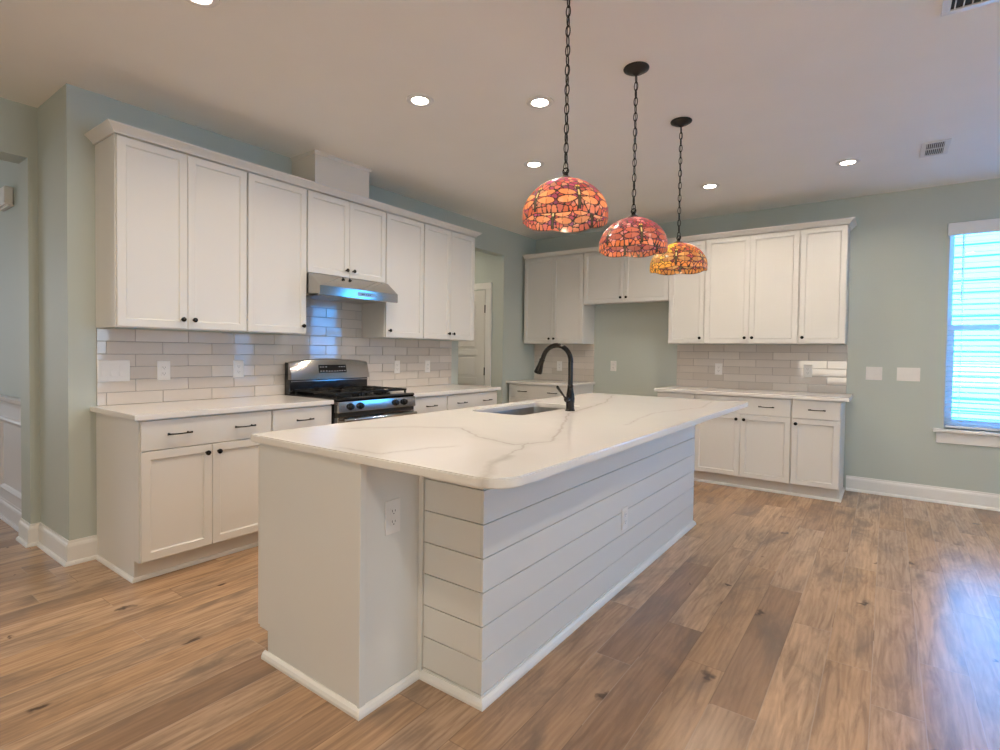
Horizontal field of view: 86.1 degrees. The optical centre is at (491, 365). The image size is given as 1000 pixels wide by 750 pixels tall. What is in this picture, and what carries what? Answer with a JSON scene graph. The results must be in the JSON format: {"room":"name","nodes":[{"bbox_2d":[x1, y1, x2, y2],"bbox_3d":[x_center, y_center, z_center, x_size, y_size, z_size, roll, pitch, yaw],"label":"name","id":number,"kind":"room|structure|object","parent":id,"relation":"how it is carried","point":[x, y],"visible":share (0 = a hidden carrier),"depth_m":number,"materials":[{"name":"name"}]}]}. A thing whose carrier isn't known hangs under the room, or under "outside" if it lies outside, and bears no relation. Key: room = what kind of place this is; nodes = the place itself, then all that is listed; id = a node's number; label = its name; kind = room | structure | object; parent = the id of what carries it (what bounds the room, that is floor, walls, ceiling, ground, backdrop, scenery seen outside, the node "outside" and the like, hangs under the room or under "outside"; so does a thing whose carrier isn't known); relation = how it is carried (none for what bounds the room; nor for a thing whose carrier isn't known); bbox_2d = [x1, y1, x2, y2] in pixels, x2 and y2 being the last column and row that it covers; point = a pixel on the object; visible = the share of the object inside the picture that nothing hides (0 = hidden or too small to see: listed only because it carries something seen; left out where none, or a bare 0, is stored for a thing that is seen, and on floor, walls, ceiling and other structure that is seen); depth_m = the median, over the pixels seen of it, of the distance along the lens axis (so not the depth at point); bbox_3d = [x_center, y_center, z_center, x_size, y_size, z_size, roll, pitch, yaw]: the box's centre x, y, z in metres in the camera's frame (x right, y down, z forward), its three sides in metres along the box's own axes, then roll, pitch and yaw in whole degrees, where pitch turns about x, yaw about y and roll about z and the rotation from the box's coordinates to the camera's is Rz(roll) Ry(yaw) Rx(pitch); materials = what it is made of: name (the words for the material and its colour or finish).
{"room":"kitchen","nodes":[
{"label":"kitchen","id":0,"kind":"room"},
{"bbox_2d":[0,160,20,397],"bbox_3d":[-5.806,-0.266,3.021,3.875,2.758,4.340,2,2,36],"label":"wall","id":1,"kind":"structure","parent":0,"point":[10,385],"depth_m":3.79,"materials":[{"name":"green paint"}]},
{"bbox_2d":[0,186,13,210],"bbox_3d":[-3.417,-1.167,3.756,0.255,0.133,0.052,2,2,36],"label":"door chime","id":2,"kind":"object","parent":1,"relation":"attached to","point":[6,192],"visible":1,"depth_m":3.69,"materials":[{"name":"white plastic"}]},
{"bbox_2d":[0,404,21,509],"bbox_3d":[-4.511,0.596,4.623,3.654,0.730,0.004,2,2,36],"label":"wainscoting","id":3,"kind":"structure","parent":1,"relation":"attached to","point":[11,433],"depth_m":3.80,"materials":[{"name":"paint"}]},
{"bbox_2d":[0,415,20,499],"bbox_3d":[-3.358,0.648,3.758,0.660,0.540,0.018,2,2,36],"label":"trim","id":4,"kind":"structure","parent":3,"relation":"attached to","point":[12,491],"depth_m":3.91,"materials":[{"name":"paint"}]},
{"bbox_2d":[0,394,20,408],"bbox_3d":[-4.517,0.222,4.599,3.654,0.070,0.034,2,2,36],"label":"trim","id":5,"kind":"structure","parent":3,"relation":"attached to","point":[11,401],"depth_m":3.72,"materials":[{"name":"paint"}]},
{"bbox_2d":[0,496,21,531],"bbox_3d":[-4.524,1.022,4.623,3.655,0.138,0.030,2,2,36],"label":"baseboard","id":6,"kind":"structure","parent":3,"relation":"attached to","point":[10,514],"depth_m":3.80,"materials":[{"name":"paint"}]},
{"bbox_2d":[16,518,97,566],"bbox_3d":[-3.169,1.087,2.732,0.775,0.138,10.340,2,2,36],"label":"baseboard","id":7,"kind":"structure","parent":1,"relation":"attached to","point":[65,552],"depth_m":3.20,"materials":[{"name":"white paint"}]},
{"bbox_2d":[0,83,535,540],"bbox_3d":[-3.011,-0.226,2.915,0.745,2.758,11.054,2,2,36],"label":"wall","id":8,"kind":"structure","parent":0,"point":[51,149],"depth_m":3.29,"materials":[{"name":"green paint"}]},
{"bbox_2d":[95,134,246,332],"bbox_3d":[-1.975,-0.758,3.371,0.347,1.074,0.764,2,2,36],"label":"upper cabinet","id":9,"kind":"object","parent":8,"relation":"attached to","point":[171,226],"visible":1,"depth_m":3.20,"materials":[{"name":"white paint"}]},
{"bbox_2d":[227,172,306,334],"bbox_3d":[-1.611,-0.766,3.863,0.347,1.074,0.458,2,2,36],"label":"upper cabinet","id":10,"kind":"object","parent":8,"relation":"attached to","point":[276,210],"visible":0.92,"depth_m":3.77,"materials":[{"name":"white paint"}]},
{"bbox_2d":[96,298,451,405],"bbox_3d":[-1.385,-0.235,4.476,0.012,0.918,3.223,2,2,36],"label":"tile backsplash","id":11,"kind":"structure","parent":8,"relation":"attached to","point":[201,363],"depth_m":3.96,"materials":[{"name":"tile"}]},
{"bbox_2d":[97,360,129,381],"bbox_3d":[-2.288,0.035,3.249,0.010,0.130,0.170,2,2,36],"label":"light switch","id":12,"kind":"object","parent":11,"relation":"attached to","point":[107,370],"visible":1,"depth_m":3.25,"materials":[{"name":"white plastic"}]},
{"bbox_2d":[102,366,108,376],"bbox_3d":[-2.314,0.036,3.211,0.005,0.066,0.033,2,2,36],"label":"rocker switch","id":13,"kind":"object","parent":12,"relation":"attached to","point":[105,369],"depth_m":3.21,"materials":[{"name":"white plastic"}]},
{"bbox_2d":[111,366,116,375],"bbox_3d":[-2.287,0.035,3.248,0.005,0.066,0.033,2,2,36],"label":"rocker switch","id":14,"kind":"object","parent":12,"relation":"attached to","point":[113,368],"depth_m":3.25,"materials":[{"name":"white plastic"}]},
{"bbox_2d":[120,365,125,375],"bbox_3d":[-2.259,0.035,3.285,0.005,0.066,0.033,2,2,36],"label":"rocker switch","id":15,"kind":"object","parent":12,"relation":"attached to","point":[122,367],"depth_m":3.29,"materials":[{"name":"white plastic"}]},
{"bbox_2d":[157,361,169,379],"bbox_3d":[-2.123,0.035,3.474,0.008,0.125,0.080,2,2,36],"label":"wall outlet","id":16,"kind":"object","parent":11,"relation":"attached to","point":[163,367],"visible":1,"depth_m":3.47,"materials":[{"name":"white plastic"}]},
{"bbox_2d":[233,360,243,377],"bbox_3d":[-1.827,0.028,3.874,0.008,0.125,0.080,2,2,36],"label":"wall outlet","id":17,"kind":"object","parent":11,"relation":"attached to","point":[238,365],"visible":1,"depth_m":3.87,"materials":[{"name":"white plastic"}]},
{"bbox_2d":[394,361,399,372],"bbox_3d":[-0.900,0.018,5.128,0.008,0.122,0.075,2,2,36],"label":"wall outlet","id":18,"kind":"object","parent":11,"relation":"attached to","point":[396,363],"visible":1,"depth_m":5.12,"materials":[{"name":"white plastic"}]},
{"bbox_2d":[425,361,429,372],"bbox_3d":[-0.648,0.014,5.468,0.008,0.122,0.075,2,2,36],"label":"wall outlet","id":19,"kind":"object","parent":11,"relation":"attached to","point":[427,363],"visible":1,"depth_m":5.46,"materials":[{"name":"white plastic"}]},
{"bbox_2d":[116,133,471,236],"bbox_3d":[-1.257,-1.317,4.361,0.298,0.010,3.190,2,2,36],"label":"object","id":20,"kind":"object","parent":8,"relation":"attached to","point":[116,133],"visible":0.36,"depth_m":3.60,"materials":[{"name":"white paint"}]},
{"bbox_2d":[84,119,481,237],"bbox_3d":[-1.230,-1.335,4.343,0.363,0.048,3.327,2,2,36],"label":"crown molding","id":21,"kind":"structure","parent":20,"relation":"attached to","point":[108,127],"depth_m":3.55,"materials":[{"name":"white paint"}]},
{"bbox_2d":[306,190,385,282],"bbox_3d":[-1.241,-1.002,4.353,0.347,0.616,0.774,2,2,36],"label":"upper cabinet","id":22,"kind":"object","parent":8,"relation":"attached to","point":[346,239],"visible":0.85,"depth_m":4.23,"materials":[{"name":"white paint"}]},
{"bbox_2d":[306,273,397,303],"bbox_3d":[-1.194,-0.606,4.323,0.459,0.168,0.768,2,2,36],"label":"range hood","id":23,"kind":"object","parent":8,"relation":"attached to","point":[318,286],"visible":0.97,"depth_m":4.16,"materials":[{"name":"silver metal"}]},
{"bbox_2d":[362,212,423,338],"bbox_3d":[-0.874,-0.781,4.859,0.347,1.074,0.468,2,2,36],"label":"upper cabinet","id":24,"kind":"object","parent":8,"relation":"attached to","point":[404,258],"visible":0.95,"depth_m":4.76,"materials":[{"name":"white paint"}]},
{"bbox_2d":[422,223,474,340],"bbox_3d":[-0.509,-0.788,5.353,0.347,1.074,0.759,2,2,36],"label":"upper cabinet","id":25,"kind":"object","parent":8,"relation":"attached to","point":[449,256],"visible":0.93,"depth_m":5.24,"materials":[{"name":"white paint"}]},
{"bbox_2d":[290,149,371,206],"bbox_3d":[-1.281,-1.388,4.313,0.314,0.457,0.551,2,2,36],"label":"cover","id":26,"kind":"object","parent":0,"point":[314,165],"depth_m":4.16,"materials":[{"name":"paint"}]},
{"bbox_2d":[474,251,495,386],"bbox_3d":[-1.091,-0.290,6.515,1.700,2.758,1.766,2,2,36],"label":"wall","id":27,"kind":"structure","parent":0,"point":[485,264],"depth_m":6.66,"materials":[{"name":"green paint"}]},
{"bbox_2d":[458,282,491,385],"bbox_3d":[-0.429,0.026,6.927,1.010,2.125,0.084,2,2,36],"label":"door","id":28,"kind":"structure","parent":27,"relation":"in","point":[474,357],"depth_m":6.75,"materials":[{"name":"white paint"}]},
{"bbox_2d":[0,0,999,239],"bbox_3d":[-1.165,-1.597,1.529,13.000,0.100,11.454,2,2,36],"label":"ceiling","id":29,"kind":"structure","parent":0,"point":[775,94],"depth_m":3.00,"materials":[{"name":"paint"}]},
{"bbox_2d":[186,0,219,7],"bbox_3d":[-1.238,-1.562,2.265,0.164,0.007,0.164,2,2,36],"label":"recessed light","id":30,"kind":"object","parent":29,"relation":"in","point":[201,3],"visible":1,"depth_m":2.31,"materials":[{"name":"white plastic"}]},
{"bbox_2d":[406,93,433,106],"bbox_3d":[-0.424,-1.574,3.188,0.164,0.007,0.164,2,2,36],"label":"recessed light","id":31,"kind":"object","parent":29,"relation":"in","point":[420,100],"visible":1,"depth_m":3.18,"materials":[{"name":"white plastic"}]},
{"bbox_2d":[524,160,543,167],"bbox_3d":[0.340,-1.590,4.245,0.164,0.007,0.164,2,2,36],"label":"recessed light","id":32,"kind":"object","parent":29,"relation":"in","point":[534,163],"visible":1,"depth_m":4.24,"materials":[{"name":"white plastic"}]},
{"bbox_2d":[526,96,553,108],"bbox_3d":[0.291,-1.565,3.193,0.164,0.007,0.164,2,2,36],"label":"recessed light","id":33,"kind":"object","parent":29,"relation":"in","point":[537,102],"visible":1,"depth_m":3.19,"materials":[{"name":"white plastic"}]},
{"bbox_2d":[522,0,607,232],"bbox_3d":[0.311,-1.064,2.203,0.351,0.958,0.351,1,1,14],"label":"pendant lamp","id":34,"kind":"object","parent":29,"relation":"hanging from","point":[565,204],"visible":1,"depth_m":2.13,"materials":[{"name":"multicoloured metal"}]},
{"bbox_2d":[599,61,667,257],"bbox_3d":[0.752,-1.073,2.809,0.351,0.958,0.351,2,2,29],"label":"pendant lamp","id":35,"kind":"object","parent":29,"relation":"hanging from","point":[634,236],"visible":1,"depth_m":2.74,"materials":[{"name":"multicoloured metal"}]},
{"bbox_2d":[650,117,707,274],"bbox_3d":[1.210,-1.083,3.438,0.351,0.958,0.351,1,1,-4],"label":"pendant lamp","id":36,"kind":"object","parent":29,"relation":"hanging from","point":[681,257],"visible":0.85,"depth_m":3.37,"materials":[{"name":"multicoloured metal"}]},
{"bbox_2d":[700,183,719,188],"bbox_3d":[1.937,-1.581,4.739,0.164,0.007,0.164,2,2,36],"label":"recessed light","id":37,"kind":"object","parent":29,"relation":"in","point":[709,185],"visible":1,"depth_m":4.73,"materials":[{"name":"white plastic"}]},
{"bbox_2d":[835,158,860,165],"bbox_3d":[2.739,-1.555,4.111,0.164,0.007,0.164,2,2,36],"label":"recessed light","id":38,"kind":"object","parent":29,"relation":"in","point":[846,162],"visible":1,"depth_m":4.10,"materials":[{"name":"white plastic"}]},
{"bbox_2d":[919,138,951,157],"bbox_3d":[3.160,-1.541,3.814,0.160,0.010,0.330,2,2,36],"label":"ceiling vent","id":39,"kind":"object","parent":29,"relation":"in","point":[934,148],"visible":1,"depth_m":3.80,"materials":[{"name":"white plastic"}]},
{"bbox_2d":[941,0,999,16],"bbox_3d":[2.036,-1.515,2.173,0.315,0.010,0.175,2,2,36],"label":"ceiling vent","id":40,"kind":"object","parent":29,"relation":"in","point":[949,7],"visible":1,"depth_m":2.26,"materials":[{"name":"white plastic"}]},
{"bbox_2d":[0,481,999,749],"bbox_3d":[-1.203,1.260,1.600,13.000,0.100,11.454,2,2,36],"label":"floor","id":41,"kind":"structure","parent":0,"point":[777,621],"depth_m":2.23,"materials":[{"name":"brown wood"}]},
{"bbox_2d":[96,410,270,582],"bbox_3d":[-1.875,0.719,3.305,0.662,0.880,0.769,2,2,36],"label":"base cabinet","id":42,"kind":"object","parent":41,"relation":"on","point":[173,494],"visible":0.97,"depth_m":3.05,"materials":[{"name":"white paint"}]},
{"bbox_2d":[90,395,333,420],"bbox_3d":[-1.742,0.260,3.477,0.648,0.030,1.250,2,2,36],"label":"countertop","id":43,"kind":"structure","parent":42,"relation":"on","point":[173,409],"depth_m":3.26,"materials":[{"name":"stone"}]},
{"bbox_2d":[271,404,330,430],"bbox_3d":[-1.509,0.711,3.799,0.662,0.880,0.462,2,2,36],"label":"base cabinet","id":44,"kind":"object","parent":41,"relation":"on","point":[309,416],"visible":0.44,"depth_m":3.59,"materials":[{"name":"white paint"}]},
{"bbox_2d":[285,359,416,423],"bbox_3d":[-1.095,0.549,4.273,0.719,1.192,0.767,2,2,36],"label":"gas range","id":45,"kind":"object","parent":41,"relation":"on","point":[343,381],"visible":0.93,"depth_m":4.21,"materials":[{"name":"silver metal"}]},
{"bbox_2d":[288,391,413,401],"bbox_3d":[-1.118,0.231,4.285,0.643,0.034,0.766,2,2,36],"label":"cooktop","id":46,"kind":"object","parent":45,"relation":"in","point":[348,396],"depth_m":4.07,"materials":[{"name":"black metal"}]},
{"bbox_2d":[413,395,446,413],"bbox_3d":[-0.768,0.696,4.801,0.662,0.880,0.440,2,2,36],"label":"base cabinet","id":47,"kind":"object","parent":41,"relation":"on","point":[425,404],"visible":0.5,"depth_m":4.62,"materials":[{"name":"white paint"}]},
{"bbox_2d":[447,390,496,409],"bbox_3d":[-0.406,0.689,5.290,0.662,0.880,0.776,2,2,36],"label":"base cabinet","id":48,"kind":"object","parent":41,"relation":"on","point":[473,399],"visible":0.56,"depth_m":5.07,"materials":[{"name":"white paint"}]},
{"bbox_2d":[384,384,500,396],"bbox_3d":[-0.530,0.236,5.115,0.648,0.030,1.241,2,2,36],"label":"countertop","id":49,"kind":"structure","parent":48,"relation":"on","point":[431,390],"depth_m":5.04,"materials":[{"name":"stone"}]},
{"bbox_2d":[258,425,695,720],"bbox_3d":[0.349,0.750,3.225,1.008,0.880,3.212,2,2,36],"label":"kitchen island","id":50,"kind":"object","parent":41,"relation":"on","point":[475,587],"visible":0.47,"depth_m":2.04,"materials":[{"name":"white paint"}]},
{"bbox_2d":[385,497,399,535],"bbox_3d":[-0.358,0.552,1.954,0.008,0.125,0.074,2,2,36],"label":"wall outlet","id":51,"kind":"object","parent":50,"relation":"attached to","point":[392,507],"visible":1,"depth_m":1.95,"materials":[{"name":"white plastic"}]},
{"bbox_2d":[390,507,396,515],"bbox_3d":[-0.356,0.533,1.953,0.004,0.029,0.033,2,2,36],"label":"receptacle","id":52,"kind":"object","parent":51,"relation":"attached to","point":[393,510],"depth_m":1.95,"materials":[{"name":"white plastic"}]},
{"bbox_2d":[390,517,396,526],"bbox_3d":[-0.356,0.572,1.954,0.004,0.029,0.033,2,2,36],"label":"receptacle","id":53,"kind":"object","parent":51,"relation":"attached to","point":[393,520],"depth_m":1.95,"materials":[{"name":"white plastic"}]},
{"bbox_2d":[251,393,747,488],"bbox_3d":[0.468,0.298,3.130,1.291,0.030,3.210,2,2,36],"label":"island countertop","id":54,"kind":"structure","parent":50,"relation":"on","point":[479,447],"depth_m":2.23,"materials":[{"name":"stone"}]},
{"bbox_2d":[494,407,559,414],"bbox_3d":[0.239,0.405,3.401,0.399,0.202,0.779,2,2,36],"label":"sink","id":55,"kind":"object","parent":54,"relation":"in","point":[531,410],"visible":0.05,"depth_m":3.71,"materials":[{"name":"silver metal"}]},
{"bbox_2d":[534,343,574,410],"bbox_3d":[0.371,0.070,3.308,0.288,0.415,0.136,2,2,36],"label":"kitchen faucet","id":56,"kind":"object","parent":54,"relation":"on","point":[569,399],"visible":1,"depth_m":3.26,"materials":[{"name":"black metal"}]},
{"bbox_2d":[622,505,627,529],"bbox_3d":[0.729,0.833,2.916,0.008,0.122,0.075,2,2,36],"label":"wall outlet","id":57,"kind":"object","parent":50,"relation":"attached to","point":[625,509],"visible":1,"depth_m":2.91,"materials":[{"name":"white plastic"}]},
{"bbox_2d":[509,383,592,402],"bbox_3d":[0.732,0.671,6.621,0.852,0.880,0.662,2,2,36],"label":"base cabinet","id":58,"kind":"object","parent":41,"relation":"on","point":[517,392],"visible":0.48,"depth_m":6.42,"materials":[{"name":"white paint"}]},
{"bbox_2d":[506,379,594,386],"bbox_3d":[0.736,0.215,6.620,0.893,0.030,0.648,2,2,36],"label":"countertop","id":59,"kind":"structure","parent":58,"relation":"on","point":[527,381],"depth_m":6.46,"materials":[{"name":"stone"}]},
{"bbox_2d":[657,392,695,480],"bbox_3d":[2.028,0.712,5.663,0.395,0.880,0.662,2,2,36],"label":"base cabinet","id":60,"kind":"object","parent":41,"relation":"on","point":[659,394],"visible":0.06,"depth_m":5.40,"materials":[{"name":"white paint"}]},
{"bbox_2d":[694,394,791,494],"bbox_3d":[2.525,0.728,5.295,0.841,0.880,0.662,2,2,36],"label":"base cabinet","id":61,"kind":"object","parent":41,"relation":"on","point":[749,447],"visible":0.74,"depth_m":5.03,"materials":[{"name":"white paint"}]},
{"bbox_2d":[654,386,852,401],"bbox_3d":[2.545,0.272,5.283,1.673,0.030,0.648,2,2,36],"label":"countertop","id":62,"kind":"structure","parent":61,"relation":"on","point":[677,389],"depth_m":5.09,"materials":[{"name":"stone"}]},
{"bbox_2d":[790,399,845,502],"bbox_3d":[3.018,0.743,4.931,0.387,0.880,0.662,2,2,36],"label":"base cabinet","id":63,"kind":"object","parent":41,"relation":"on","point":[817,426],"visible":0.96,"depth_m":4.71,"materials":[{"name":"white paint"}]},
{"bbox_2d":[534,178,999,493],"bbox_3d":[3.928,-0.180,4.751,8.470,2.758,0.150,2,2,36],"label":"wall","id":64,"kind":"structure","parent":0,"point":[900,242],"depth_m":4.89,"materials":[{"name":"green paint"}]},
{"bbox_2d":[524,253,594,343],"bbox_3d":[0.839,-0.804,6.715,0.837,1.074,0.347,2,2,36],"label":"upper cabinet","id":65,"kind":"object","parent":64,"relation":"attached to","point":[555,311],"visible":0.96,"depth_m":6.58,"materials":[{"name":"white paint"}]},
{"bbox_2d":[534,344,593,381],"bbox_3d":[0.924,-0.037,6.875,0.860,0.465,0.011,2,2,36],"label":"tile backsplash","id":66,"kind":"structure","parent":64,"relation":"attached to","point":[583,354],"depth_m":6.84,"materials":[{"name":"tile"}]},
{"bbox_2d":[557,361,561,370],"bbox_3d":[0.880,0.011,6.897,0.075,0.122,0.008,2,2,36],"label":"wall outlet","id":67,"kind":"object","parent":66,"relation":"attached to","point":[559,363],"visible":1,"depth_m":6.89,"materials":[{"name":"white plastic"}]},
{"bbox_2d":[610,361,615,370],"bbox_3d":[1.476,0.011,6.469,0.075,0.122,0.008,2,2,36],"label":"wall outlet","id":68,"kind":"object","parent":64,"relation":"attached to","point":[613,363],"visible":1,"depth_m":6.47,"materials":[{"name":"white plastic"}]},
{"bbox_2d":[584,244,669,306],"bbox_3d":[1.586,-1.012,6.160,1.011,0.610,0.347,2,2,36],"label":"upper cabinet","id":69,"kind":"object","parent":64,"relation":"attached to","point":[607,280],"visible":0.8,"depth_m":6.07,"materials":[{"name":"white paint"}]},
{"bbox_2d":[526,224,846,259],"bbox_3d":[1.907,-1.314,5.949,3.420,0.010,0.298,2,2,36],"label":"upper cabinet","id":70,"kind":"object","parent":64,"relation":"attached to","point":[843,224],"visible":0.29,"depth_m":5.36,"materials":[{"name":"white paint"}]},
{"bbox_2d":[523,217,856,258],"bbox_3d":[1.912,-1.332,5.905,3.496,0.048,0.363,2,2,36],"label":"crown molding","id":71,"kind":"structure","parent":70,"relation":"attached to","point":[851,221],"depth_m":5.29,"materials":[{"name":"white paint"}]},
{"bbox_2d":[668,240,705,343],"bbox_3d":[2.139,-0.763,5.754,0.372,1.074,0.347,2,2,36],"label":"upper cabinet","id":72,"kind":"object","parent":64,"relation":"attached to","point":[686,325],"visible":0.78,"depth_m":5.64,"materials":[{"name":"white paint"}]},
{"bbox_2d":[704,230,800,344],"bbox_3d":[2.631,-0.748,5.391,0.849,1.074,0.347,2,2,36],"label":"upper cabinet","id":73,"kind":"object","parent":64,"relation":"attached to","point":[752,282],"visible":0.92,"depth_m":5.26,"materials":[{"name":"white paint"}]},
{"bbox_2d":[676,344,847,393],"bbox_3d":[2.727,0.020,5.542,1.594,0.465,0.011,2,2,36],"label":"tile backsplash","id":74,"kind":"structure","parent":64,"relation":"attached to","point":[756,367],"depth_m":5.48,"materials":[{"name":"tile"}]},
{"bbox_2d":[715,363,722,374],"bbox_3d":[2.440,0.041,5.743,0.075,0.122,0.008,2,2,36],"label":"wall outlet","id":75,"kind":"object","parent":74,"relation":"attached to","point":[718,366],"visible":1,"depth_m":5.74,"materials":[{"name":"white plastic"}]},
{"bbox_2d":[803,365,811,376],"bbox_3d":[3.105,0.058,5.251,0.075,0.122,0.008,2,2,36],"label":"wall outlet","id":76,"kind":"object","parent":74,"relation":"attached to","point":[807,369],"visible":1,"depth_m":5.25,"materials":[{"name":"white plastic"}]},
{"bbox_2d":[798,224,849,344],"bbox_3d":[3.123,-0.732,5.027,0.373,1.074,0.347,2,2,36],"label":"upper cabinet","id":77,"kind":"object","parent":64,"relation":"attached to","point":[824,251],"visible":1,"depth_m":4.92,"materials":[{"name":"white paint"}]},
{"bbox_2d":[866,367,881,379],"bbox_3d":[3.535,0.076,4.946,0.124,0.122,0.010,2,2,36],"label":"light switch","id":78,"kind":"object","parent":64,"relation":"attached to","point":[872,373],"visible":1,"depth_m":4.95,"materials":[{"name":"white plastic"}]},
{"bbox_2d":[897,367,919,381],"bbox_3d":[3.737,0.083,4.796,0.166,0.122,0.010,2,2,36],"label":"light switch","id":79,"kind":"object","parent":64,"relation":"attached to","point":[903,373],"visible":1,"depth_m":4.80,"materials":[{"name":"white plastic"}]},
{"bbox_2d":[899,370,903,377],"bbox_3d":[3.699,0.082,4.822,0.033,0.066,0.005,2,2,36],"label":"rocker switch","id":80,"kind":"object","parent":79,"relation":"attached to","point":[901,372],"depth_m":4.82,"materials":[{"name":"white plastic"}]},
{"bbox_2d":[906,371,910,377],"bbox_3d":[3.736,0.083,4.795,0.033,0.066,0.005,2,2,36],"label":"rocker switch","id":81,"kind":"object","parent":79,"relation":"attached to","point":[908,373],"depth_m":4.79,"materials":[{"name":"white plastic"}]},
{"bbox_2d":[846,475,999,510],"bbox_3d":[5.252,1.175,3.680,4.700,0.138,0.030,2,2,36],"label":"baseboard","id":82,"kind":"structure","parent":64,"relation":"attached to","point":[951,496],"depth_m":4.73,"materials":[{"name":"white paint"}]},
{"bbox_2d":[932,236,999,447],"bbox_3d":[4.345,-0.264,4.411,1.060,1.905,0.190,2,2,36],"label":"window","id":83,"kind":"structure","parent":64,"relation":"in","point":[951,436],"depth_m":4.65,"materials":[{"name":"white plastic"}]},
{"bbox_2d":[944,218,999,430],"bbox_3d":[4.324,-0.329,4.380,0.946,1.768,0.092,2,2,36],"label":"window blind","id":84,"kind":"object","parent":83,"relation":"attached to","point":[988,225],"visible":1,"depth_m":4.55,"materials":[{"name":"white plastic"}]},
{"label":"outside","id":85,"kind":"structure","parent":0,"visible":0},
{"bbox_3d":[5.674,1.566,9.063,26.000,0.100,8.776,2,2,36],"label":"lawn","id":86,"kind":"structure","parent":85,"visible":0},
{"bbox_2d":[952,232,999,421],"bbox_3d":[6.387,-1.841,9.713,15.600,6.700,4.900,2,2,36],"label":"neighbor house","id":87,"kind":"structure","parent":86,"relation":"on","point":[971,251],"depth_m":7.15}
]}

